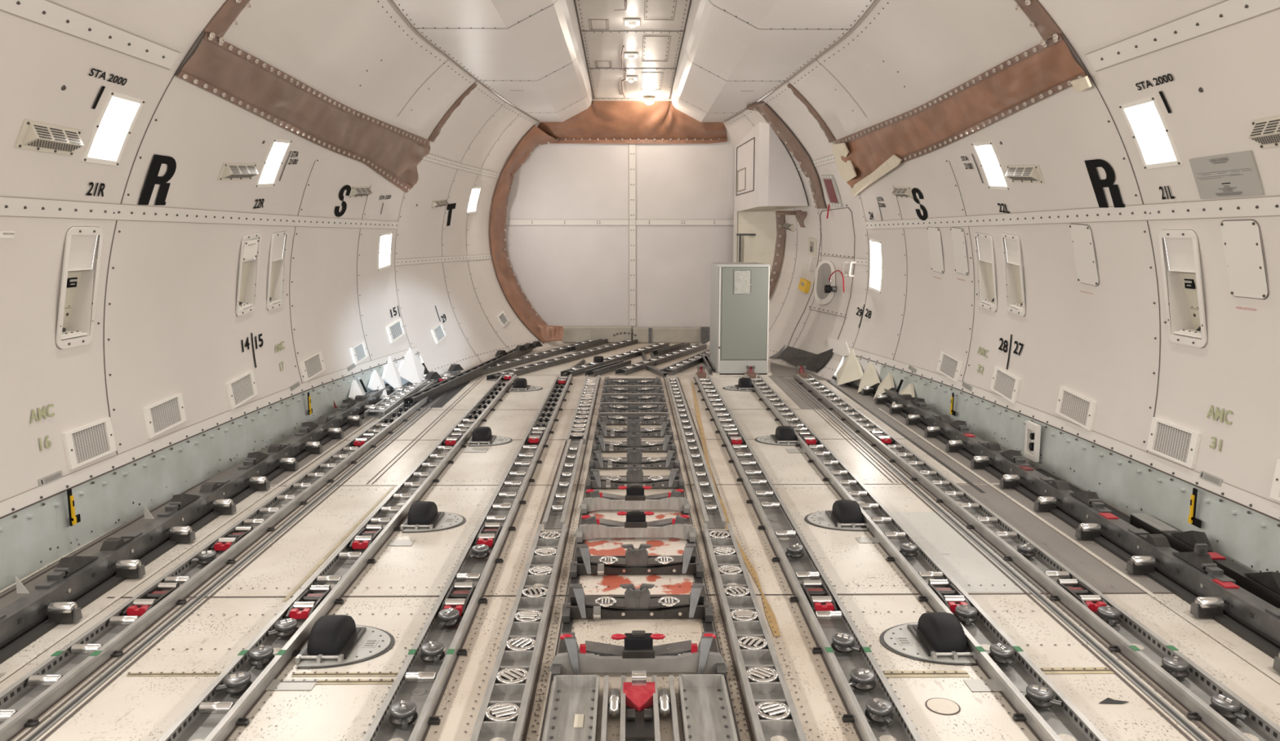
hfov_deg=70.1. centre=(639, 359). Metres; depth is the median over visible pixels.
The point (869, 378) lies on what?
gusset
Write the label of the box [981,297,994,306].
shelf
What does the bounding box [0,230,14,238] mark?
placard
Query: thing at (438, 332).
air vent
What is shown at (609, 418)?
lock
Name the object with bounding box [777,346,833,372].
mat
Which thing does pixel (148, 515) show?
tag
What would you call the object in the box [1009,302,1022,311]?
shelf
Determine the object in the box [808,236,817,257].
switch panel
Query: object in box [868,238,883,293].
wall light
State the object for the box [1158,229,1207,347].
niche
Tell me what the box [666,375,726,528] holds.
track
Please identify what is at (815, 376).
floor plate
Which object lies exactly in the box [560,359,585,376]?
strut
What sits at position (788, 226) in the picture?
hood
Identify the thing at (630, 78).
ceiling spotlight
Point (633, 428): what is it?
lock
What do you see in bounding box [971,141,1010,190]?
wall light
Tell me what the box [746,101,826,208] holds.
curtain
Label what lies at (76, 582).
rail
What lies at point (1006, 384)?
air vent
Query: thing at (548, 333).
flap
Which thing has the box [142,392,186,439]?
air vent
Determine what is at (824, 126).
strip
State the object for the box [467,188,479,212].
diffuser
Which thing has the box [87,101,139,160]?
diffuser
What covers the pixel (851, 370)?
gusset
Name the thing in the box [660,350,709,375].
track
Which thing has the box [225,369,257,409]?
air vent
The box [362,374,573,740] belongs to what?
track
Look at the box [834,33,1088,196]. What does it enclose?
fabric cover
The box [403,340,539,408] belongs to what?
track
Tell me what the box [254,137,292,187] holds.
wall light
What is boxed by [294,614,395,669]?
roller
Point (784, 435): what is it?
unit
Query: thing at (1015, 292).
niche
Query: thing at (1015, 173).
hood
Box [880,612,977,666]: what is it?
unit
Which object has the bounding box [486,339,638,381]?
track
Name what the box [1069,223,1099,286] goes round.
access door
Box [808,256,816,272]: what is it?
handle
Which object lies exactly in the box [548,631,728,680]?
lock
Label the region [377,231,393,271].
wall light
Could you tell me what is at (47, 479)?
print
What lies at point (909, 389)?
gusset
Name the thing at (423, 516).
roller
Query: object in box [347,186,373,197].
air vent
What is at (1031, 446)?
socket
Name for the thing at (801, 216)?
tab
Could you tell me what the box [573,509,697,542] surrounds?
lock
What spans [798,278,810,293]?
box
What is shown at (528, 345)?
clip
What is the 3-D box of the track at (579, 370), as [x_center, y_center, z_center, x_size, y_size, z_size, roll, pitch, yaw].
[-0.242,-0.036,12.170,0.140,0.067,3.285,3,8,22]
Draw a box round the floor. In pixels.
[0,342,1279,740]
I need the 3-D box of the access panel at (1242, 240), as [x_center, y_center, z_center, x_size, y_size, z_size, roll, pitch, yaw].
[2.872,-0.479,4.344,0.100,0.371,0.269,0,8,-1]
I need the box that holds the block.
[700,326,710,342]
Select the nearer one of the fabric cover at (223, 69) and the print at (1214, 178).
the print at (1214, 178)
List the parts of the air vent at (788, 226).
plate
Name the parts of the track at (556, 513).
rail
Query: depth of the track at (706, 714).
3.07 m
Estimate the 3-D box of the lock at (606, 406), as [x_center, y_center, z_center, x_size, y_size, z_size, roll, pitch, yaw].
[-0.063,0.441,8.520,0.634,0.062,0.365,0,8,-1]
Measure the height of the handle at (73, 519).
0.190 m
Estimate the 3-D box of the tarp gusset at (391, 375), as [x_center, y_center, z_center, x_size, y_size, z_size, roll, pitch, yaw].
[-2.544,0.168,9.432,0.198,0.375,0.380,0,8,-1]
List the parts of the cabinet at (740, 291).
door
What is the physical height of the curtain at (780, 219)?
1.292 m
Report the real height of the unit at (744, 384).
0.114 m
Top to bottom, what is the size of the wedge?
0.200 m
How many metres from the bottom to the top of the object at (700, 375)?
0.133 m
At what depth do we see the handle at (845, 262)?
10.69 m
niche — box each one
[55,226,102,349]
[235,232,261,316]
[266,231,288,311]
[973,232,997,311]
[1001,232,1026,316]
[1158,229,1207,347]
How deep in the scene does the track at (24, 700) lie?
4.00 m
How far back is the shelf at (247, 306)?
6.85 m
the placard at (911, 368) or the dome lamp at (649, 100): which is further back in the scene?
the dome lamp at (649, 100)
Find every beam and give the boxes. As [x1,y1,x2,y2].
[569,338,608,351]
[585,360,631,377]
[645,365,667,377]
[652,342,690,355]
[701,354,715,374]
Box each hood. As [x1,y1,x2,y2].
[222,164,258,177]
[351,187,373,195]
[781,222,792,231]
[891,187,911,196]
[1004,166,1039,181]
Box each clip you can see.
[424,371,441,379]
[447,364,463,371]
[494,350,507,356]
[514,345,526,351]
[524,342,535,349]
[532,341,542,346]
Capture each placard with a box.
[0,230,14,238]
[37,470,62,486]
[288,381,300,391]
[346,363,355,372]
[908,364,916,373]
[961,381,973,391]
[1188,150,1264,199]
[1199,471,1223,486]
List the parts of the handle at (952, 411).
lever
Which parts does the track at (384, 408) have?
rail, rail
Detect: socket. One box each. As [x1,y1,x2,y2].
[1028,442,1034,451]
[1030,433,1034,439]
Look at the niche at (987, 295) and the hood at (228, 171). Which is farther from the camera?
the niche at (987, 295)
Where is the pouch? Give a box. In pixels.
[821,174,842,207]
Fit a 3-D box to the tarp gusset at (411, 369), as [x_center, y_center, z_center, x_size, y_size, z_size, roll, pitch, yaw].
[-2.468,0.096,9.896,0.209,0.397,0.681,0,8,-1]
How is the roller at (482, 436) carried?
on the floor
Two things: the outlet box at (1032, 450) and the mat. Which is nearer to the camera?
the outlet box at (1032, 450)
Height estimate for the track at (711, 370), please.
0.006 m
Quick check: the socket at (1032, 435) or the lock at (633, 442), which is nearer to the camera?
the socket at (1032, 435)
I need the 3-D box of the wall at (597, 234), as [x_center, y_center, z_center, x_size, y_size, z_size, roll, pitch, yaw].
[-0.157,-2.215,14.020,4.400,3.900,0.020,0,8,-1]
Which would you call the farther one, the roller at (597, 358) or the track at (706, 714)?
the roller at (597, 358)
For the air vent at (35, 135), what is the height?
0.126 m
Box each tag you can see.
[15,576,29,593]
[143,505,154,519]
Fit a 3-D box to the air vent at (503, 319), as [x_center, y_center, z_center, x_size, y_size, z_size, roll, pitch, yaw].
[-1.952,-0.580,13.008,0.103,0.215,0.324,1,8,7]
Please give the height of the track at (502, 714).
0.048 m
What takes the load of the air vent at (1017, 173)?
in the wall at (1211, 68)
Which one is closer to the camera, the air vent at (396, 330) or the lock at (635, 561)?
the lock at (635, 561)
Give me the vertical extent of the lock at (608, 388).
0.062 m
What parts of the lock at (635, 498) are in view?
knob, release knob, release knob, knob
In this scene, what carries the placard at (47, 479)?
attached to the wall at (166, 324)
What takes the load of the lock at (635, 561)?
on the floor
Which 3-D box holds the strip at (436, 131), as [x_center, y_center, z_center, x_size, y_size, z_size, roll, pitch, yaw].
[-2.025,-2.683,9.911,0.550,0.619,0.205,0,8,-1]
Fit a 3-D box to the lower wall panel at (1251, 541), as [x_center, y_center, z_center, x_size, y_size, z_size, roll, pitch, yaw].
[2.869,1.340,0.846,0.406,0.320,19.260,0,8,-2]
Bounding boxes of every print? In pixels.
[40,472,61,484]
[1196,160,1252,195]
[1200,472,1219,484]
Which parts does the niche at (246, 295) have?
plate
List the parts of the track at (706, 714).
label plate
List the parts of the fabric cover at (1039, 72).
tape strip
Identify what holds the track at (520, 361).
on the floor
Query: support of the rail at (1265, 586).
on the floor
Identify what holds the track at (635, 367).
on the floor
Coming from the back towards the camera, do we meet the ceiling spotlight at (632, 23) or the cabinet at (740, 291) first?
the cabinet at (740, 291)
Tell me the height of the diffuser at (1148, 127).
0.337 m
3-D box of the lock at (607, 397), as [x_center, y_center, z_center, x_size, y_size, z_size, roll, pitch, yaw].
[-0.068,0.374,9.023,0.634,0.062,0.365,0,8,-1]
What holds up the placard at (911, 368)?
attached to the wall at (1211, 68)
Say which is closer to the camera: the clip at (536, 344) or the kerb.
the clip at (536, 344)
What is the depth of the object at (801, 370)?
10.58 m
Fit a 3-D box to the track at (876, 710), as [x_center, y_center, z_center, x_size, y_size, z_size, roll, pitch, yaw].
[0.740,0.717,6.445,0.201,0.081,8.188,0,8,-1]
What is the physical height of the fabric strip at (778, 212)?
0.135 m
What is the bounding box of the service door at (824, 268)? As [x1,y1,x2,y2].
[787,207,854,346]
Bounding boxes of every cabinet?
[709,262,772,375]
[733,121,808,212]
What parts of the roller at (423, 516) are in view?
deck plate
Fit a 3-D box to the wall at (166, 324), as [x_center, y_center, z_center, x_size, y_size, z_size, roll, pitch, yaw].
[-2.180,-0.386,2.606,1.749,3.280,23.360,0,8,1]
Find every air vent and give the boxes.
[13,119,84,155]
[62,417,116,470]
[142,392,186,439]
[217,162,258,180]
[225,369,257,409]
[299,351,325,382]
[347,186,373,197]
[350,340,368,364]
[386,318,405,342]
[430,199,448,208]
[431,322,447,343]
[496,311,509,327]
[781,222,794,232]
[891,186,913,198]
[936,351,962,382]
[990,365,1021,404]
[1004,164,1044,183]
[1055,386,1097,431]
[1146,417,1201,468]
[1248,115,1279,149]
[1269,459,1279,501]
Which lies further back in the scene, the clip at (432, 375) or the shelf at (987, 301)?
the clip at (432, 375)
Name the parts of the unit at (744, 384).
deck plate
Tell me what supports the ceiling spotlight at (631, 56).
attached to the ceiling
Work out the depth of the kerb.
14.06 m
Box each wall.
[0,0,564,519]
[491,90,772,340]
[699,0,1279,527]
[733,209,776,274]
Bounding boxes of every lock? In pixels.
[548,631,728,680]
[561,583,713,622]
[569,543,703,577]
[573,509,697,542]
[579,484,691,513]
[585,466,684,489]
[588,448,679,470]
[591,432,676,453]
[594,419,673,438]
[596,412,670,425]
[598,402,667,412]
[600,393,666,402]
[602,385,663,393]
[603,377,662,385]
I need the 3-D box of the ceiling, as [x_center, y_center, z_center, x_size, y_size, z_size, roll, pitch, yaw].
[0.001,-2.298,2.368,3.672,0.668,23.300,0,8,-1]
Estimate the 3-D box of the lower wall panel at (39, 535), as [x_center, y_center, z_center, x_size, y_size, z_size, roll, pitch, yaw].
[-2.823,1.349,0.784,0.406,0.320,19.260,0,8,1]
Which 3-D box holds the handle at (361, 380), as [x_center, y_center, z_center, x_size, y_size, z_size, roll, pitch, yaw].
[-2.654,0.250,8.756,0.070,0.132,0.024,-3,8,-22]
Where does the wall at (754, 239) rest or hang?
on the floor
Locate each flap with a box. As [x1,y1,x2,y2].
[536,324,564,342]
[826,337,849,356]
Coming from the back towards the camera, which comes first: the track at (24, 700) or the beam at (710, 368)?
the beam at (710, 368)
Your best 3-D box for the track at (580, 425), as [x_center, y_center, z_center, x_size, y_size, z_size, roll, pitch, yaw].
[-0.521,0.417,8.826,0.158,0.048,3.360,0,8,-1]
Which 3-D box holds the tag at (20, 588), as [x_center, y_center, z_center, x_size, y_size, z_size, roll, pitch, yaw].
[-2.570,0.936,3.796,0.050,0.075,0.004,0,8,-1]
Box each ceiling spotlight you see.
[624,18,639,27]
[624,53,638,60]
[625,75,637,82]
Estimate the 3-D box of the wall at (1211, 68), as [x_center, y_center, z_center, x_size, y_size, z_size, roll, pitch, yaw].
[2.182,-0.393,2.654,1.749,3.280,23.360,0,8,-3]
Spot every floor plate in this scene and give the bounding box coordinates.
[770,362,797,377]
[804,371,836,381]
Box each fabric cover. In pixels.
[175,31,431,192]
[537,100,727,143]
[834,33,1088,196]
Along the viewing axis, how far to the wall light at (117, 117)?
4.71 m
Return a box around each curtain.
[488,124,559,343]
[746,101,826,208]
[768,210,786,300]
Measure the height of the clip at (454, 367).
0.075 m
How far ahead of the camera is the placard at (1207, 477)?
4.66 m
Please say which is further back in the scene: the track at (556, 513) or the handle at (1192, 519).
the track at (556, 513)
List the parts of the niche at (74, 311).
instruction plate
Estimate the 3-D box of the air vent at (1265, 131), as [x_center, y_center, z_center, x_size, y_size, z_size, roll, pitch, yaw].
[2.695,-0.968,3.852,0.090,0.126,0.297,0,8,-1]
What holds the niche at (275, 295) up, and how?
attached to the wall at (166, 324)
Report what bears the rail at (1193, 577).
on the floor
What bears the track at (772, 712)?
on the floor
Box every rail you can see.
[0,382,404,664]
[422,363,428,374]
[861,382,1279,673]
[1129,513,1279,608]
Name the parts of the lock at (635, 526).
knob, release knob, release knob, knob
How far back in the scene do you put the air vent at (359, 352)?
8.90 m
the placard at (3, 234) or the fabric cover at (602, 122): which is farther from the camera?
the fabric cover at (602, 122)
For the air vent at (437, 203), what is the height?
0.132 m
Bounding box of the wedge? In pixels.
[768,345,786,358]
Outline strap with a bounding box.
[826,204,829,218]
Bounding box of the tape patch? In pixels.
[831,142,856,182]
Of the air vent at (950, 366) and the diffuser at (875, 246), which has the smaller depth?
the air vent at (950, 366)
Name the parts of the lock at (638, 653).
knob, release knob, release knob, knob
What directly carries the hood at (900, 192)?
attached to the air vent at (900, 192)
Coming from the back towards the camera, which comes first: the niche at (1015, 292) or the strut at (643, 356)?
the strut at (643, 356)
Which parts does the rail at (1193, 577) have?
upright bracket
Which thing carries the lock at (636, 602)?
on the floor
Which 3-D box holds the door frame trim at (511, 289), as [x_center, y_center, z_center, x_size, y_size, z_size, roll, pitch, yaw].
[-1.715,-1.861,13.692,1.022,3.195,0.694,0,8,-1]
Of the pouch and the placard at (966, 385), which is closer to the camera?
the placard at (966, 385)
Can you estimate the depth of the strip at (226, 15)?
4.90 m
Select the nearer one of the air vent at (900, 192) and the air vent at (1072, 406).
the air vent at (1072, 406)
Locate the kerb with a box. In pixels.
[558,325,700,343]
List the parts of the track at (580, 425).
rail, rail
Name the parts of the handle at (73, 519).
lever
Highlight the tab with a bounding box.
[795,211,807,227]
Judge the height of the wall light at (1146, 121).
0.362 m
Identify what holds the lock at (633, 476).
on the floor
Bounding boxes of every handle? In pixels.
[66,488,80,526]
[307,392,312,414]
[360,379,367,392]
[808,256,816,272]
[842,261,849,276]
[848,261,855,277]
[896,379,903,392]
[950,392,955,416]
[1187,488,1201,528]
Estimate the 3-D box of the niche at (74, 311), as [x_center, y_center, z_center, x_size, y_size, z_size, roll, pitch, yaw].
[-2.980,-0.380,4.767,0.244,0.629,0.302,0,8,-1]
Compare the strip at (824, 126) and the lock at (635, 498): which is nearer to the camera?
the lock at (635, 498)
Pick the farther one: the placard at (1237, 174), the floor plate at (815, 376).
the floor plate at (815, 376)
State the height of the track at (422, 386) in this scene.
0.057 m
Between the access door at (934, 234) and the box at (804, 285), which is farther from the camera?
the box at (804, 285)
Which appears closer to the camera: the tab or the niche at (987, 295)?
the niche at (987, 295)
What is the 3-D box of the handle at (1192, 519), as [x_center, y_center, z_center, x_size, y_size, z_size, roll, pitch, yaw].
[2.867,0.764,4.709,0.018,0.190,0.086,0,8,-1]
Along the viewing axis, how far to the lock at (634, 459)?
6.38 m
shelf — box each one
[61,327,87,339]
[238,302,252,311]
[269,297,280,305]
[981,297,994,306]
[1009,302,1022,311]
[1173,325,1201,338]
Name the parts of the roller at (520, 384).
deck plate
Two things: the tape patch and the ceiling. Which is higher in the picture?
the ceiling
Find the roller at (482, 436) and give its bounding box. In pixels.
[466,426,512,446]
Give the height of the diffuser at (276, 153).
0.361 m
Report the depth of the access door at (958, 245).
7.85 m
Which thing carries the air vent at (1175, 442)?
in the wall at (1211, 68)
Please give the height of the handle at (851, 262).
0.183 m
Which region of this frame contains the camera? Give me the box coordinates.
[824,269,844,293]
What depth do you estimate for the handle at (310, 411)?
7.69 m
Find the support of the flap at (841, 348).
attached to the wall at (1211, 68)
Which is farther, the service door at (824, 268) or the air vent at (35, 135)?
the service door at (824, 268)
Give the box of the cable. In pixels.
[614,0,626,97]
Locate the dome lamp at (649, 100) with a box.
[644,97,654,104]
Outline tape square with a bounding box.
[1070,75,1091,92]
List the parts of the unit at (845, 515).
deck plate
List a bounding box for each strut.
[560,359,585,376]
[641,352,646,360]
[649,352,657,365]
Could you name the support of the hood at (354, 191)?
attached to the air vent at (359, 191)
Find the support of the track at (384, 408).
on the floor
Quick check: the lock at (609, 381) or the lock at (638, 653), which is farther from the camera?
the lock at (609, 381)
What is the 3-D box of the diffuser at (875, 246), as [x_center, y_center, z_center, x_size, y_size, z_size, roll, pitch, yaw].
[2.590,-1.023,9.858,0.107,0.548,0.313,-1,8,-7]
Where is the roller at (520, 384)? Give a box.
[509,377,542,391]
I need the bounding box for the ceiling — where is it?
[377,0,888,124]
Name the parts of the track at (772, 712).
rail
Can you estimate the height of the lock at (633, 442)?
0.135 m
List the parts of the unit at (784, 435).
deck plate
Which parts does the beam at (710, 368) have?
rail, rail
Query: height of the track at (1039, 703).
0.081 m
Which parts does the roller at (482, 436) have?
deck plate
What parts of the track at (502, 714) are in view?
rail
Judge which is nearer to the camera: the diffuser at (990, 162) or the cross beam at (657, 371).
the diffuser at (990, 162)
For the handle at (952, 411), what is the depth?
7.81 m
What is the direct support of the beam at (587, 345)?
on the floor
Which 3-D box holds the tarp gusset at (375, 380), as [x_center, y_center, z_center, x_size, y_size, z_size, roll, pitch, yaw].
[-2.584,0.259,9.063,0.188,0.293,0.321,0,8,-1]
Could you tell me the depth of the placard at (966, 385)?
7.65 m
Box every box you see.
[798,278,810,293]
[1023,420,1040,462]
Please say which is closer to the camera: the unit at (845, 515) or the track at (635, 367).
the unit at (845, 515)
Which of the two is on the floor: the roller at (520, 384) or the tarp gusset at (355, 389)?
the roller at (520, 384)
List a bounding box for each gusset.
[348,380,364,400]
[367,369,386,395]
[381,356,401,388]
[397,347,424,383]
[836,349,863,385]
[857,360,879,393]
[872,373,894,399]
[892,383,915,404]
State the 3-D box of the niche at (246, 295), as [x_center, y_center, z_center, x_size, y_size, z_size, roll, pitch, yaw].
[-2.945,-0.638,6.783,0.180,0.612,0.307,0,8,-1]
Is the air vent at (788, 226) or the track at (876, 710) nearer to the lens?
the track at (876, 710)
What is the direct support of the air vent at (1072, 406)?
in the wall at (1211, 68)
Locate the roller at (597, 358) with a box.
[593,355,604,362]
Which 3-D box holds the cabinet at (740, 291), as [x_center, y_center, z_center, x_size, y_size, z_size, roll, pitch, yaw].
[1.202,-0.529,11.182,0.700,1.305,1.020,0,8,-1]
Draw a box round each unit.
[722,377,755,391]
[755,426,799,445]
[804,500,868,531]
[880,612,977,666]
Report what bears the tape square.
attached to the fabric cover at (1039, 72)
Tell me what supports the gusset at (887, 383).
attached to the wall at (1211, 68)
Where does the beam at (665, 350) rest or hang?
on the floor
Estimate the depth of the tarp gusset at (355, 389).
8.61 m
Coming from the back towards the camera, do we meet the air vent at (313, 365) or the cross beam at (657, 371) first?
the cross beam at (657, 371)
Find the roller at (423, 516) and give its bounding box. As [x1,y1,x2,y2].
[400,501,466,533]
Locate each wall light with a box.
[80,90,145,166]
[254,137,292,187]
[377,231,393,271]
[465,186,481,214]
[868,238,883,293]
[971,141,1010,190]
[1119,95,1182,169]
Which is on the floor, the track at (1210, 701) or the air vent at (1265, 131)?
the track at (1210, 701)
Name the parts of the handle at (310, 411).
lever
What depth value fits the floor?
4.15 m
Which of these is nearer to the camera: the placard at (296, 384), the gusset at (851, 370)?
the placard at (296, 384)
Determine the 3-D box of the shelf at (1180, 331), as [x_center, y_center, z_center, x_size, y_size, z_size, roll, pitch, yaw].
[2.992,-0.155,4.879,0.127,0.059,0.253,0,8,-1]
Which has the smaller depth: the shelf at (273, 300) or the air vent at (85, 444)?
the air vent at (85, 444)
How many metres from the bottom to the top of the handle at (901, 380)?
0.131 m
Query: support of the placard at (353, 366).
attached to the wall at (166, 324)
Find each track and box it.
[0,374,455,740]
[158,372,516,740]
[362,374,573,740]
[364,374,429,417]
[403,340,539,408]
[404,370,461,390]
[435,339,596,382]
[470,524,567,740]
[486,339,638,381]
[542,439,583,529]
[542,671,737,740]
[560,342,669,377]
[565,375,599,444]
[614,344,706,375]
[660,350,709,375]
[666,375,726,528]
[693,373,922,740]
[702,523,807,740]
[706,360,713,373]
[744,373,1107,740]
[795,373,1279,740]
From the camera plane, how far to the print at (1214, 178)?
4.30 m
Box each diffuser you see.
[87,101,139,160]
[258,142,288,183]
[378,233,391,266]
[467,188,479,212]
[870,240,881,289]
[974,146,1007,186]
[1124,106,1176,164]
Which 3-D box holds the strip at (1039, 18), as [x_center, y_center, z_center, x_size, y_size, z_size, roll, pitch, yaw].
[1.966,-2.025,4.963,0.626,0.582,0.196,0,8,-1]
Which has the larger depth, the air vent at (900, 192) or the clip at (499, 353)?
the clip at (499, 353)
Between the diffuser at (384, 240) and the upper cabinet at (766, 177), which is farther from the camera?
the upper cabinet at (766, 177)
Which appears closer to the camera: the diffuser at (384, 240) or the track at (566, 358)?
the diffuser at (384, 240)
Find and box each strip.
[203,0,251,42]
[428,82,477,142]
[775,209,801,215]
[786,83,835,142]
[1014,0,1062,44]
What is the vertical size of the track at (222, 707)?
0.081 m
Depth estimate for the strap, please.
11.06 m
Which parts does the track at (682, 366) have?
rail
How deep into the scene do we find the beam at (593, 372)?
11.01 m
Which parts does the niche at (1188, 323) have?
instruction plate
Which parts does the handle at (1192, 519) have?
lever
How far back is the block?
13.93 m
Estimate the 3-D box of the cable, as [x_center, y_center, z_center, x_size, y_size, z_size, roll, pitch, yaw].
[-0.223,-3.572,10.791,0.149,0.301,4.159,0,8,-1]
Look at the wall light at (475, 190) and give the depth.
12.60 m
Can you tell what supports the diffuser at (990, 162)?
attached to the wall light at (990, 162)
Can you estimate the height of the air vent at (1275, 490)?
0.187 m
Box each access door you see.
[927,226,944,273]
[950,226,968,275]
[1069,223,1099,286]
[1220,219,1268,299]

